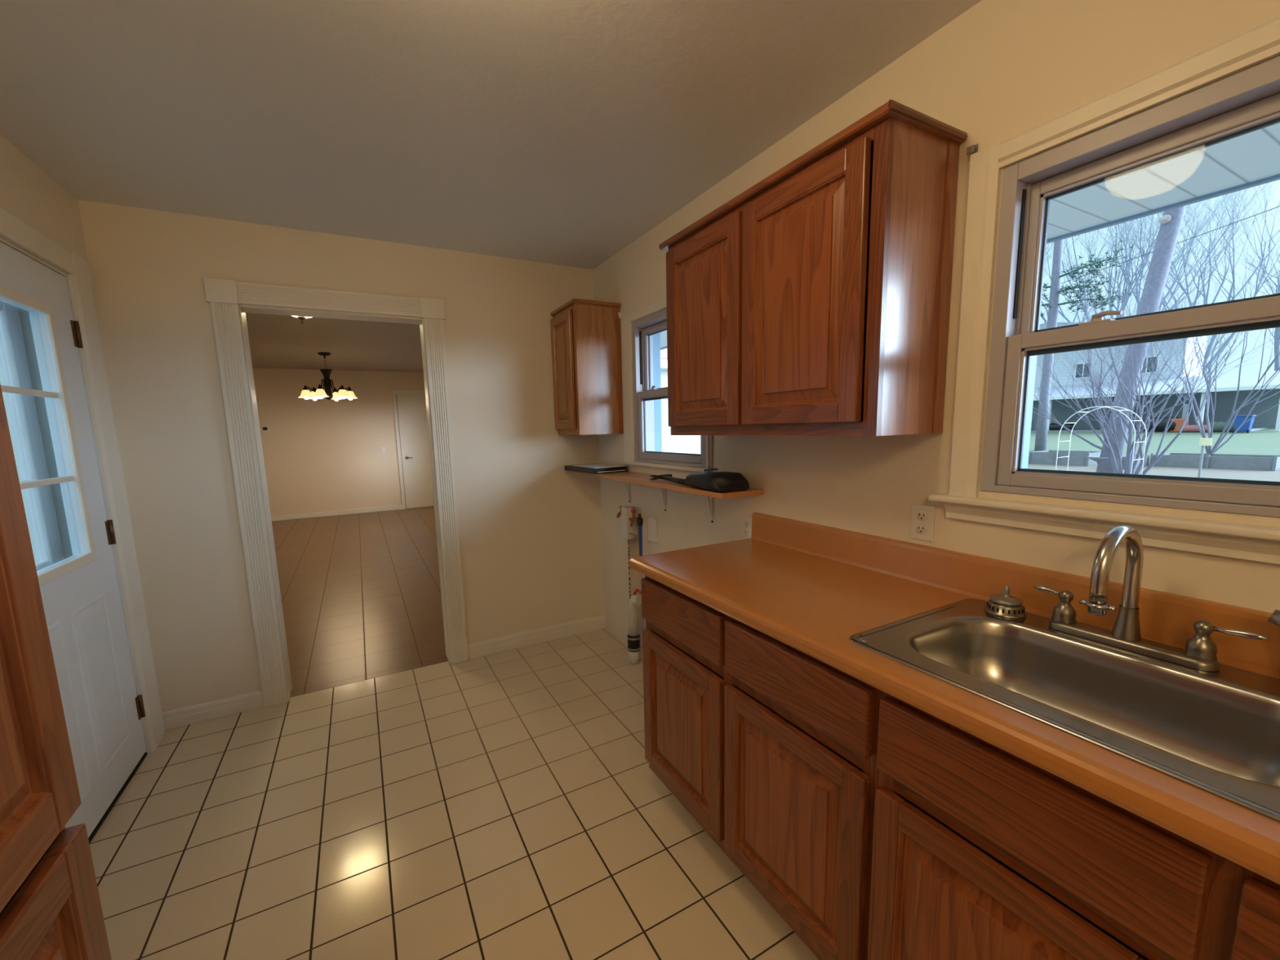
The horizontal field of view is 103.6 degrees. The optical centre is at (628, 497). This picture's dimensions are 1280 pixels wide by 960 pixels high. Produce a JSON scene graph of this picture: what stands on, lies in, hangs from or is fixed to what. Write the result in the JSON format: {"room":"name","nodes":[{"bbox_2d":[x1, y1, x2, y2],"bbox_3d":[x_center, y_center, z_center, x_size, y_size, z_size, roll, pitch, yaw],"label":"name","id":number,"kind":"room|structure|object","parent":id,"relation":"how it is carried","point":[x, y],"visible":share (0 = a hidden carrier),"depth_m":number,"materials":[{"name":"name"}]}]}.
{"room":"kitchen","nodes":[
{"label":"kitchen","id":0,"kind":"room"},
{"bbox_2d":[0,133,148,751],"bbox_3d":[-1.293,0.191,0.290,0.140,2.420,4.522,-6,9,-28],"label":"wall","id":1,"kind":"structure","parent":0,"point":[28,193],"depth_m":1.85,"materials":[{"name":"paint"}]},
{"bbox_2d":[0,301,62,570],"bbox_3d":[-2.123,0.199,1.654,0.047,2.010,0.900,-6,9,-28],"label":"storm door","id":2,"kind":"structure","parent":1,"relation":"in","point":[13,365],"depth_m":1.93,"materials":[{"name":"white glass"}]},
{"bbox_2d":[16,306,64,559],"bbox_3d":[-2.373,0.106,2.082,0.049,2.150,0.104,-6,9,-28],"label":"trim","id":3,"kind":"structure","parent":1,"relation":"attached to","point":[17,310],"depth_m":2.00,"materials":[{"name":"white wood"}]},
{"bbox_2d":[0,241,146,837],"bbox_3d":[-1.997,0.186,1.729,0.058,2.026,0.915,-6,9,-28],"label":"door","id":4,"kind":"structure","parent":1,"relation":"in","point":[104,711],"depth_m":1.89,"materials":[{"name":"paint"}]},
{"bbox_2d":[0,207,165,844],"bbox_3d":[-2.055,0.146,1.729,0.170,2.149,1.188,-6,9,-28],"label":"trim","id":5,"kind":"structure","parent":1,"relation":"attached to","point":[79,278],"depth_m":2.11,"materials":[{"name":"paint"}]},
{"bbox_2d":[0,199,604,711],"bbox_3d":[-2.026,-0.139,2.508,4.480,2.500,0.120,-6,9,-28],"label":"wall","id":6,"kind":"structure","parent":0,"point":[530,526],"depth_m":2.54,"materials":[{"name":"paint"}]},
{"bbox_2d":[162,690,263,729],"bbox_3d":[-2.095,1.075,2.545,0.400,0.087,0.016,-6,9,-28],"label":"baseboard","id":7,"kind":"structure","parent":6,"relation":"attached to","point":[177,717],"depth_m":2.54,"materials":[{"name":"paint"}]},
{"bbox_2d":[203,277,468,707],"bbox_3d":[-1.516,-0.012,2.795,1.061,2.143,0.168,-6,9,-28],"label":"trim","id":8,"kind":"structure","parent":6,"relation":"attached to","point":[224,296],"depth_m":2.60,"materials":[{"name":"paint"}]},
{"bbox_2d":[467,614,605,659],"bbox_3d":[-0.584,0.921,3.347,0.946,0.095,0.016,-6,9,-28],"label":"baseboard","id":9,"kind":"structure","parent":6,"relation":"attached to","point":[490,646],"depth_m":3.32,"materials":[{"name":"paint"}]},
{"bbox_2d":[245,312,423,372],"bbox_3d":[-3.751,-1.826,5.441,4.480,0.120,7.008,-6,9,-28],"label":"ceiling","id":10,"kind":"structure","parent":0,"point":[275,341],"depth_m":6.15,"materials":[{"name":"paint"}]},
{"bbox_2d":[293,315,311,324],"bbox_3d":[-2.482,-1.440,3.802,0.304,0.258,0.304,-6,9,-28],"label":"ceiling lamp","id":11,"kind":"object","parent":10,"relation":"attached to","point":[301,318],"visible":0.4,"depth_m":3.81,"materials":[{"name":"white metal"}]},
{"bbox_2d":[298,351,357,400],"bbox_3d":[-4.105,-1.636,6.834,0.696,0.622,0.682,-6,9,-28],"label":"chandelier","id":12,"kind":"object","parent":10,"relation":"hanging from","point":[318,393],"visible":1,"depth_m":6.79,"materials":[{"name":"white glass"}]},
{"bbox_2d":[252,368,433,515],"bbox_3d":[-5.362,-0.907,8.646,4.480,2.500,0.120,-6,9,-28],"label":"wall","id":13,"kind":"structure","parent":0,"point":[323,455],"depth_m":8.69,"materials":[{"name":"paint"}]},
{"bbox_2d":[261,426,269,431],"bbox_3d":[-5.940,-1.116,8.224,0.100,0.088,0.022,-6,9,-28],"label":"thermostat","id":14,"kind":"object","parent":13,"relation":"attached to","point":[264,428],"visible":1,"depth_m":8.22,"materials":[{"name":"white plastic"}]},
{"bbox_2d":[271,504,402,520],"bbox_3d":[-5.691,0.334,8.545,3.390,0.084,0.015,-6,9,-28],"label":"baseboard","id":15,"kind":"structure","parent":13,"relation":"attached to","point":[298,516],"depth_m":8.82,"materials":[{"name":"paint"}]},
{"bbox_2d":[381,446,385,453],"bbox_3d":[-4.437,-0.850,9.081,0.065,0.110,0.010,-6,9,-28],"label":"light switch","id":16,"kind":"object","parent":13,"relation":"attached to","point":[383,449],"visible":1,"depth_m":9.08,"materials":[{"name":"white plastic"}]},
{"bbox_2d":[391,390,425,509],"bbox_3d":[-3.847,-0.884,9.393,0.870,2.169,0.018,-6,9,-28],"label":"trim","id":17,"kind":"structure","parent":13,"relation":"attached to","point":[393,392],"depth_m":9.19,"materials":[{"name":"paint"}]},
{"bbox_2d":[395,394,434,508],"bbox_3d":[-3.832,-0.853,9.381,0.750,2.088,0.060,-6,9,-28],"label":"door","id":18,"kind":"structure","parent":13,"relation":"in","point":[411,408],"depth_m":9.33,"materials":[{"name":"paint"}]},
{"bbox_2d":[88,506,818,959],"bbox_3d":[-2.548,1.020,3.707,4.480,0.100,11.800,-6,9,-28],"label":"floor","id":19,"kind":"structure","parent":0,"point":[508,805],"depth_m":1.88,"materials":[{"name":"tile"}]},
{"bbox_2d":[0,383,111,959],"bbox_3d":[-0.804,0.333,0.154,0.562,2.149,0.928,-6,9,-28],"label":"pantry cabinet","id":20,"kind":"object","parent":19,"relation":"on","point":[51,908],"visible":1,"depth_m":0.63,"materials":[{"name":"brown wood"}]},
{"bbox_2d":[626,588,641,664],"bbox_3d":[0.032,0.773,3.002,0.082,0.451,0.124,-6,9,-28],"label":"drain pipe","id":21,"kind":"object","parent":19,"relation":"on","point":[633,637],"visible":0.98,"depth_m":2.98,"materials":[{"name":"white plastic"}]},
{"bbox_2d":[641,575,881,959],"bbox_3d":[0.528,0.735,1.605,0.580,0.887,0.945,-6,9,-28],"label":"base cabinet","id":22,"kind":"object","parent":19,"relation":"on","point":[771,747],"visible":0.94,"depth_m":1.29,"materials":[{"name":"brown wood"}]},
{"bbox_2d":[867,690,1279,959],"bbox_3d":[0.972,0.837,0.788,0.580,0.887,0.924,-6,9,-28],"label":"base cabinet","id":23,"kind":"object","parent":19,"relation":"on","point":[980,851],"visible":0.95,"depth_m":0.79,"materials":[{"name":"brown wood"}]},
{"bbox_2d":[630,511,1279,884],"bbox_3d":[0.837,0.295,0.926,0.597,0.152,2.408,-6,9,-28],"label":"countertop","id":24,"kind":"structure","parent":23,"relation":"on","point":[810,588],"depth_m":1.15,"materials":[{"name":"laminate"}]},
{"bbox_2d":[848,598,1279,822],"bbox_3d":[0.857,0.414,0.935,0.498,0.191,0.689,-6,9,-28],"label":"sink","id":25,"kind":"object","parent":24,"relation":"in","point":[1217,733],"visible":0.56,"depth_m":0.96,"materials":[{"name":"silver metal"}]},
{"bbox_2d":[984,586,1026,618],"bbox_3d":[0.917,0.248,1.223,0.082,0.067,0.082,-6,9,-28],"label":"strainer","id":26,"kind":"object","parent":25,"relation":"on","point":[1006,606],"visible":1,"depth_m":1.20,"materials":[{"name":"grey metal"}]},
{"bbox_2d":[984,600,1026,618],"bbox_3d":[0.918,0.268,1.226,0.082,0.026,0.082,-6,9,-28],"label":"basket","id":27,"kind":"object","parent":26,"relation":"on","point":[1013,609],"depth_m":1.20,"materials":[{"name":"grey metal"}]},
{"bbox_2d":[1034,524,1268,671],"bbox_3d":[0.960,0.183,0.979,0.196,0.260,0.343,-6,9,-28],"label":"kitchen faucet","id":28,"kind":"object","parent":25,"relation":"on","point":[1200,651],"visible":1,"depth_m":0.98,"materials":[{"name":"grey metal"}]},
{"bbox_2d":[1267,609,1279,626],"bbox_3d":[1.130,0.262,0.845,0.048,0.131,0.079,-6,9,-28],"label":"sprayer","id":29,"kind":"object","parent":25,"relation":"on","point":[1274,618],"visible":1,"depth_m":0.86,"materials":[{"name":"grey metal"}]},
{"bbox_2d":[0,0,981,269],"bbox_3d":[-0.177,-1.169,0.642,2.690,0.120,4.673,-6,9,-28],"label":"ceiling","id":30,"kind":"structure","parent":0,"point":[561,132],"depth_m":1.55,"materials":[{"name":"paint"}]},
{"bbox_2d":[592,0,1279,644],"bbox_3d":[0.929,-0.030,1.471,0.129,2.420,4.522,-6,9,-28],"label":"wall","id":31,"kind":"structure","parent":0,"point":[1000,70],"depth_m":1.34,"materials":[{"name":"paint"}]},
{"bbox_2d":[550,297,623,435],"bbox_3d":[-0.262,-0.770,3.101,0.310,0.762,0.378,-6,9,-28],"label":"upper cabinet","id":32,"kind":"object","parent":31,"relation":"attached to","point":[586,337],"visible":1,"depth_m":2.96,"materials":[{"name":"brown wood"}]},
{"bbox_2d":[617,311,622,321],"bbox_3d":[-0.052,-1.066,2.965,0.020,0.056,0.018,-6,9,-28],"label":"curtain rod bracket","id":33,"kind":"object","parent":31,"relation":"attached to","point":[620,314],"visible":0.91,"depth_m":2.96,"materials":[{"name":"white plastic"}]},
{"bbox_2d":[627,540,631,599],"bbox_3d":[0.005,0.542,3.181,0.003,0.822,0.012,-6,9,-28],"label":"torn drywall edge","id":34,"kind":"structure","parent":31,"relation":"attached to","point":[628,540],"depth_m":3.17,"materials":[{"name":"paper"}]},
{"bbox_2d":[616,506,643,555],"bbox_3d":[0.017,0.210,3.011,0.074,0.303,0.297,-6,9,-28],"label":"valves","id":35,"kind":"object","parent":31,"relation":"attached to","point":[630,521],"visible":0.96,"depth_m":2.99,"materials":[{"name":"white plastic"}]},
{"bbox_2d":[616,506,621,518],"bbox_3d":[-0.051,0.092,3.082,0.027,0.081,0.084,-6,9,-28],"label":"tap","id":36,"kind":"object","parent":35,"relation":"on","point":[619,513],"depth_m":3.09,"materials":[{"name":"red plastic"}]},
{"bbox_2d":[628,508,638,526],"bbox_3d":[0.032,0.124,2.934,0.027,0.112,0.109,-6,9,-28],"label":"tap","id":37,"kind":"object","parent":35,"relation":"on","point":[632,519],"depth_m":2.97,"materials":[{"name":"red metal"}]},
{"bbox_2d":[638,525,644,645],"bbox_3d":[0.117,0.546,3.141,0.010,0.861,0.187,-6,9,-28],"label":"pipe","id":38,"kind":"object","parent":31,"relation":"attached to","point":[641,575],"depth_m":3.22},
{"bbox_2d":[647,516,657,542],"bbox_3d":[0.134,0.184,2.848,0.018,0.133,0.085,-6,9,-28],"label":"junction box cover","id":39,"kind":"object","parent":31,"relation":"attached to","point":[652,523],"visible":1,"depth_m":2.83,"materials":[{"name":"white plastic"}]},
{"bbox_2d":[620,297,713,472],"bbox_3d":[0.169,-0.562,2.644,0.022,0.902,0.860,-6,9,-28],"label":"trim","id":40,"kind":"structure","parent":31,"relation":"attached to","point":[626,321],"depth_m":2.91,"materials":[{"name":"paint"}]},
{"bbox_2d":[571,471,763,524],"bbox_3d":[0.085,-0.011,2.701,0.208,0.195,1.573,-6,9,-28],"label":"wall shelf","id":41,"kind":"object","parent":31,"relation":"attached to","point":[629,477],"visible":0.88,"depth_m":2.36,"materials":[{"name":"laminate"}]},
{"bbox_2d":[564,463,628,474],"bbox_3d":[-0.209,-0.178,3.128,0.242,0.031,0.390,-6,9,-32],"label":"folder","id":42,"kind":"object","parent":41,"relation":"on","point":[569,468],"visible":0.82,"depth_m":2.99,"materials":[{"name":"black plastic"}]},
{"bbox_2d":[572,463,623,468],"bbox_3d":[-0.188,-0.193,3.103,0.205,0.002,0.300,-6,9,-32],"label":"paper sheet","id":43,"kind":"object","parent":42,"relation":"on","point":[594,465],"visible":1,"depth_m":3.08,"materials":[{"name":"white paper"}]},
{"bbox_2d":[648,474,688,485],"bbox_3d":[0.215,-0.085,2.377,0.092,0.031,0.337,-6,9,-28],"label":"hammer","id":44,"kind":"object","parent":41,"relation":"on","point":[665,477],"visible":0.96,"depth_m":2.38,"materials":[{"name":"black metal"}]},
{"bbox_2d":[684,471,749,492],"bbox_3d":[0.358,-0.074,2.123,0.172,0.072,0.317,-5,9,-22],"label":"pouch","id":45,"kind":"object","parent":41,"relation":"on","point":[722,482],"visible":1,"depth_m":2.00,"materials":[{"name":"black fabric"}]},
{"bbox_2d":[703,467,718,471],"bbox_3d":[0.358,-0.118,2.190,0.010,0.021,0.101,-5,9,-24],"label":"marker pen","id":46,"kind":"object","parent":45,"relation":"on","point":[713,468],"visible":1,"depth_m":2.19,"materials":[{"name":"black plastic"}]},
{"bbox_2d":[631,307,706,467],"bbox_3d":[0.265,-0.579,2.651,0.168,0.905,0.815,-6,9,-28],"label":"window","id":47,"kind":"structure","parent":31,"relation":"in","point":[648,393],"depth_m":2.88,"materials":[{"name":"plastic"}]},
{"bbox_2d":[742,515,751,539],"bbox_3d":[0.506,0.134,2.151,0.008,0.105,0.068,-6,9,-28],"label":"wall outlet","id":48,"kind":"object","parent":31,"relation":"attached to","point":[746,520],"visible":0.91,"depth_m":2.15,"materials":[{"name":"white plastic"}]},
{"bbox_2d":[744,528,749,536],"bbox_3d":[0.505,0.153,2.152,0.004,0.031,0.031,-6,9,-28],"label":"receptacle","id":49,"kind":"object","parent":48,"relation":"attached to","point":[746,531],"depth_m":2.15,"materials":[{"name":"white plastic"}]},
{"bbox_2d":[744,520,749,527],"bbox_3d":[0.504,0.115,2.147,0.004,0.031,0.031,-6,9,-28],"label":"receptacle","id":50,"kind":"object","parent":48,"relation":"attached to","point":[746,522],"depth_m":2.14,"materials":[{"name":"white plastic"}]},
{"bbox_2d":[658,99,967,435],"bbox_3d":[0.501,-0.596,1.701,0.305,0.764,1.002,-6,9,-28],"label":"upper cabinet","id":51,"kind":"object","parent":31,"relation":"attached to","point":[815,300],"visible":1,"depth_m":1.36,"materials":[{"name":"brown wood"}]},
{"bbox_2d":[910,503,935,542],"bbox_3d":[0.859,0.074,1.474,0.008,0.105,0.068,-6,9,-28],"label":"wall outlet","id":52,"kind":"object","parent":31,"relation":"attached to","point":[922,516],"visible":1,"depth_m":1.47,"materials":[{"name":"white plastic"}]},
{"bbox_2d":[915,524,926,533],"bbox_3d":[0.858,0.094,1.476,0.004,0.031,0.031,-6,9,-28],"label":"receptacle","id":53,"kind":"object","parent":52,"relation":"attached to","point":[920,528],"depth_m":1.47,"materials":[{"name":"white plastic"}]},
{"bbox_2d":[916,511,927,520],"bbox_3d":[0.857,0.055,1.471,0.004,0.031,0.031,-6,9,-28],"label":"receptacle","id":54,"kind":"object","parent":52,"relation":"attached to","point":[921,515],"depth_m":1.47,"materials":[{"name":"white plastic"}]},
{"bbox_2d":[966,143,977,160],"bbox_3d":[0.867,-0.861,1.272,0.020,0.056,0.018,-6,9,-28],"label":"curtain rod bracket","id":55,"kind":"object","parent":31,"relation":"attached to","point":[973,148],"visible":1,"depth_m":1.27,"materials":[{"name":"grey metal"}]},
{"bbox_2d":[751,511,1279,677],"bbox_3d":[1.090,0.249,1.055,0.023,0.109,2.402,-6,9,-28],"label":"backsplash","id":56,"kind":"structure","parent":31,"relation":"attached to","point":[1165,618],"depth_m":1.24,"materials":[{"name":"laminate"}]},
{"bbox_2d":[928,16,1279,564],"bbox_3d":[1.127,-0.340,0.854,0.052,0.930,1.175,-6,9,-28],"label":"trim","id":57,"kind":"structure","parent":31,"relation":"attached to","point":[1261,43],"depth_m":1.16,"materials":[{"name":"paint"}]},
{"bbox_2d":[980,56,1279,517],"bbox_3d":[1.218,-0.367,0.896,0.168,0.899,1.078,-6,9,-28],"label":"window","id":58,"kind":"structure","parent":31,"relation":"in","point":[1246,101],"depth_m":1.10,"materials":[{"name":"plastic"}]},
{"bbox_3d":[2.151,-1.123,0.611,1.410,0.040,11.400,-6,9,-28],"label":"roof","id":59,"kind":"structure","parent":0,"visible":0},
{"bbox_2d":[660,173,1279,350],"bbox_3d":[2.734,-1.089,0.933,0.030,0.146,11.400,-6,9,-28],"label":"fascia","id":60,"kind":"object","parent":59,"relation":"attached to","point":[1277,177],"depth_m":2.00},
{"label":"outside","id":61,"kind":"structure","parent":0,"visible":0},
{"bbox_2d":[1027,427,1279,481],"bbox_3d":[40.048,-7.788,52.780,117.970,2.880,130.000,-6,9,-28],"label":"ground","id":62,"kind":"structure","parent":61,"point":[1265,441],"depth_m":24.26,"materials":[{"name":"green plant"}]},
{"bbox_2d":[660,348,700,453],"bbox_3d":[1.675,-2.054,11.789,7.400,4.750,5.220,-6,9,-28],"label":"garage","id":63,"kind":"structure","parent":62,"relation":"on","point":[691,444],"depth_m":8.81,"materials":[{"name":"white"}]},
{"bbox_2d":[1027,449,1101,466],"bbox_3d":[18.101,-1.655,20.828,1.620,0.550,2.035,-6,9,-28],"label":"raised bed","id":64,"kind":"object","parent":62,"relation":"on","point":[1079,458],"visible":0.78,"depth_m":20.46,"materials":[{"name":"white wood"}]},
{"bbox_2d":[1034,237,1133,450],"bbox_3d":[21.537,-10.782,25.053,2.366,17.102,5.219,-6,9,-28],"label":"pine tree","id":65,"kind":"object","parent":62,"relation":"on","point":[1041,440],"visible":0.56,"depth_m":25.06,"materials":[{"name":"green plant"}]},
{"bbox_2d":[1040,219,1154,322],"bbox_3d":[44.283,-22.898,56.093,26.548,29.115,23.095,-6,9,-28],"label":"bare tree","id":66,"kind":"object","parent":62,"relation":"on","point":[1086,279],"visible":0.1,"depth_m":54.74,"materials":[{"name":"grey plant"}]},
{"bbox_2d":[1087,455,1109,464],"bbox_3d":[14.145,-0.825,15.077,0.680,0.780,0.680,-6,9,-28],"label":"birdbath","id":67,"kind":"object","parent":62,"relation":"on","point":[1095,458],"visible":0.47,"depth_m":14.96,"materials":[{"name":"white stone"}]},
{"bbox_2d":[1055,406,1146,474],"bbox_3d":[9.972,-0.818,10.683,0.566,2.187,1.250,-6,9,-28],"label":"arch","id":68,"kind":"object","parent":62,"relation":"on","point":[1069,441],"visible":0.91,"depth_m":10.38,"materials":[{"name":"white metal"}]},
{"bbox_2d":[1121,454,1150,469],"bbox_3d":[18.675,-1.338,18.735,1.620,0.500,0.670,-6,9,-28],"label":"raised bed","id":69,"kind":"object","parent":62,"relation":"on","point":[1123,459],"visible":0.16,"depth_m":18.44,"materials":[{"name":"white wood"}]},
{"bbox_2d":[1096,205,1186,472],"bbox_3d":[14.388,-8.696,13.147,0.506,17.136,2.166,-6,9,-28],"label":"pine tree","id":70,"kind":"object","parent":62,"relation":"on","point":[1171,221],"visible":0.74,"depth_m":13.69,"materials":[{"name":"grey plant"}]},
{"bbox_2d":[1031,322,1279,432],"bbox_3d":[37.380,-10.098,41.555,9.750,9.320,23.146,-6,9,-28],"label":"house","id":71,"kind":"structure","parent":62,"relation":"on","point":[1226,384],"depth_m":37.40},
{"bbox_2d":[1031,419,1034,430],"bbox_3d":[32.747,-6.032,42.212,1.600,0.950,1.600,-6,9,-28],"label":"tub","id":72,"kind":"object","parent":71,"relation":"on","point":[1033,420],"visible":0.19,"depth_m":41.70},
{"bbox_2d":[1048,422,1075,430],"bbox_3d":[34.101,-5.549,39.778,0.791,0.595,1.860,-6,9,-28],"label":"patio chair","id":73,"kind":"object","parent":71,"relation":"on","point":[1052,426],"visible":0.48,"depth_m":39.53,"materials":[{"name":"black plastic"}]},
{"bbox_2d":[1141,417,1180,431],"bbox_3d":[36.363,-4.947,34.350,0.857,1.020,2.015,-6,9,-28],"label":"fire pit","id":74,"kind":"object","parent":71,"relation":"on","point":[1161,427],"visible":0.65,"depth_m":34.06,"materials":[{"name":"black metal"}]},
{"bbox_2d":[1169,417,1188,431],"bbox_3d":[36.756,-4.794,33.611,0.700,0.900,0.700,-6,9,-28],"label":"plastic crate","id":75,"kind":"object","parent":71,"relation":"on","point":[1179,422],"visible":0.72,"depth_m":33.40,"materials":[{"name":"orange plastic"}]},
{"bbox_2d":[1182,424,1214,431],"bbox_3d":[37.132,-4.466,32.775,0.725,0.468,1.705,-6,9,-28],"label":"pile","id":76,"kind":"object","parent":71,"relation":"on","point":[1187,428],"visible":0.64,"depth_m":32.80,"materials":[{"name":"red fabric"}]},
{"bbox_2d":[1032,226,1279,474],"bbox_3d":[12.794,-3.513,12.634,5.428,6.891,5.690,-6,9,-28],"label":"bare tree","id":77,"kind":"object","parent":62,"relation":"on","point":[1106,443],"visible":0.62,"depth_m":12.52,"materials":[{"name":"grey plant"}]},
{"bbox_2d":[1041,181,1276,322],"bbox_3d":[40.192,-19.899,42.888,14.471,27.740,23.051,-1,8,1],"label":"bare tree","id":78,"kind":"object","parent":62,"relation":"on","point":[1128,263],"visible":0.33,"depth_m":40.33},
{"bbox_2d":[1043,183,1279,456],"bbox_3d":[21.107,-6.844,18.034,9.268,11.494,12.048,1,8,14],"label":"bare tree","id":79,"kind":"object","parent":62,"relation":"on","point":[1207,394],"visible":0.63,"depth_m":18.01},
{"bbox_2d":[1093,180,1279,375],"bbox_3d":[49.473,-20.546,43.496,17.236,27.905,20.014,-6,9,-31],"label":"bare tree","id":80,"kind":"object","parent":62,"relation":"on","point":[1233,266],"visible":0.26,"depth_m":42.09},
{"bbox_2d":[1197,437,1212,477],"bbox_3d":[10.094,-0.257,8.885,0.047,1.565,0.145,-6,9,-28],"label":"sign","id":81,"kind":"object","parent":62,"relation":"on","point":[1203,442],"visible":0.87,"depth_m":8.82,"materials":[{"name":"brown wood"}]},
{"bbox_2d":[1149,453,1279,471],"bbox_3d":[20.849,-1.302,17.859,1.620,0.470,2.945,-6,9,-28],"label":"raised bed","id":82,"kind":"object","parent":62,"relation":"on","point":[1228,461],"visible":0.87,"depth_m":17.42,"materials":[{"name":"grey wood"}]},
{"bbox_2d":[1205,422,1234,431],"bbox_3d":[37.772,-4.435,31.795,0.857,0.638,2.015,-6,9,-28],"label":"shrub","id":83,"kind":"object","parent":62,"relation":"on","point":[1217,426],"visible":0.46,"depth_m":31.78,"materials":[{"name":"green plant"}]},
{"bbox_2d":[1231,414,1256,432],"bbox_3d":[37.336,-4.445,30.598,0.777,1.057,0.840,-6,9,-28],"label":"bin","id":84,"kind":"object","parent":62,"relation":"on","point":[1246,427],"visible":0.69,"depth_m":30.42,"materials":[{"name":"blue plastic"}]},
{"bbox_2d":[1230,217,1279,370],"bbox_3d":[58.770,-17.260,42.207,15.886,20.921,12.866,-6,9,-28],"label":"bare tree","id":85,"kind":"object","parent":62,"relation":"on","point":[1277,363],"visible":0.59,"depth_m":43.53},
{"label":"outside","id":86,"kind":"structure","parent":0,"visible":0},
{"bbox_2d":[1042,205,1279,289],"bbox_3d":[34.139,-16.272,30.185,0.032,6.031,34.005,-6,9,-28],"label":"utility wire","id":87,"kind":"object","parent":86,"point":[1279,206],"visible":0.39,"depth_m":30.34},
{"bbox_3d":[-1.776,-0.714,6.596,0.120,2.500,6.908,-6,9,-28],"label":"wall","id":88,"kind":"structure","parent":0,"visible":0},
{"bbox_2d":[660,122,1279,347],"bbox_3d":[2.129,-0.977,0.617,1.350,0.020,11.400,-6,9,-28],"label":"soffit","id":89,"kind":"structure","parent":88,"relation":"attached to","point":[1253,156],"depth_m":1.81,"materials":[{"name":"paint"}]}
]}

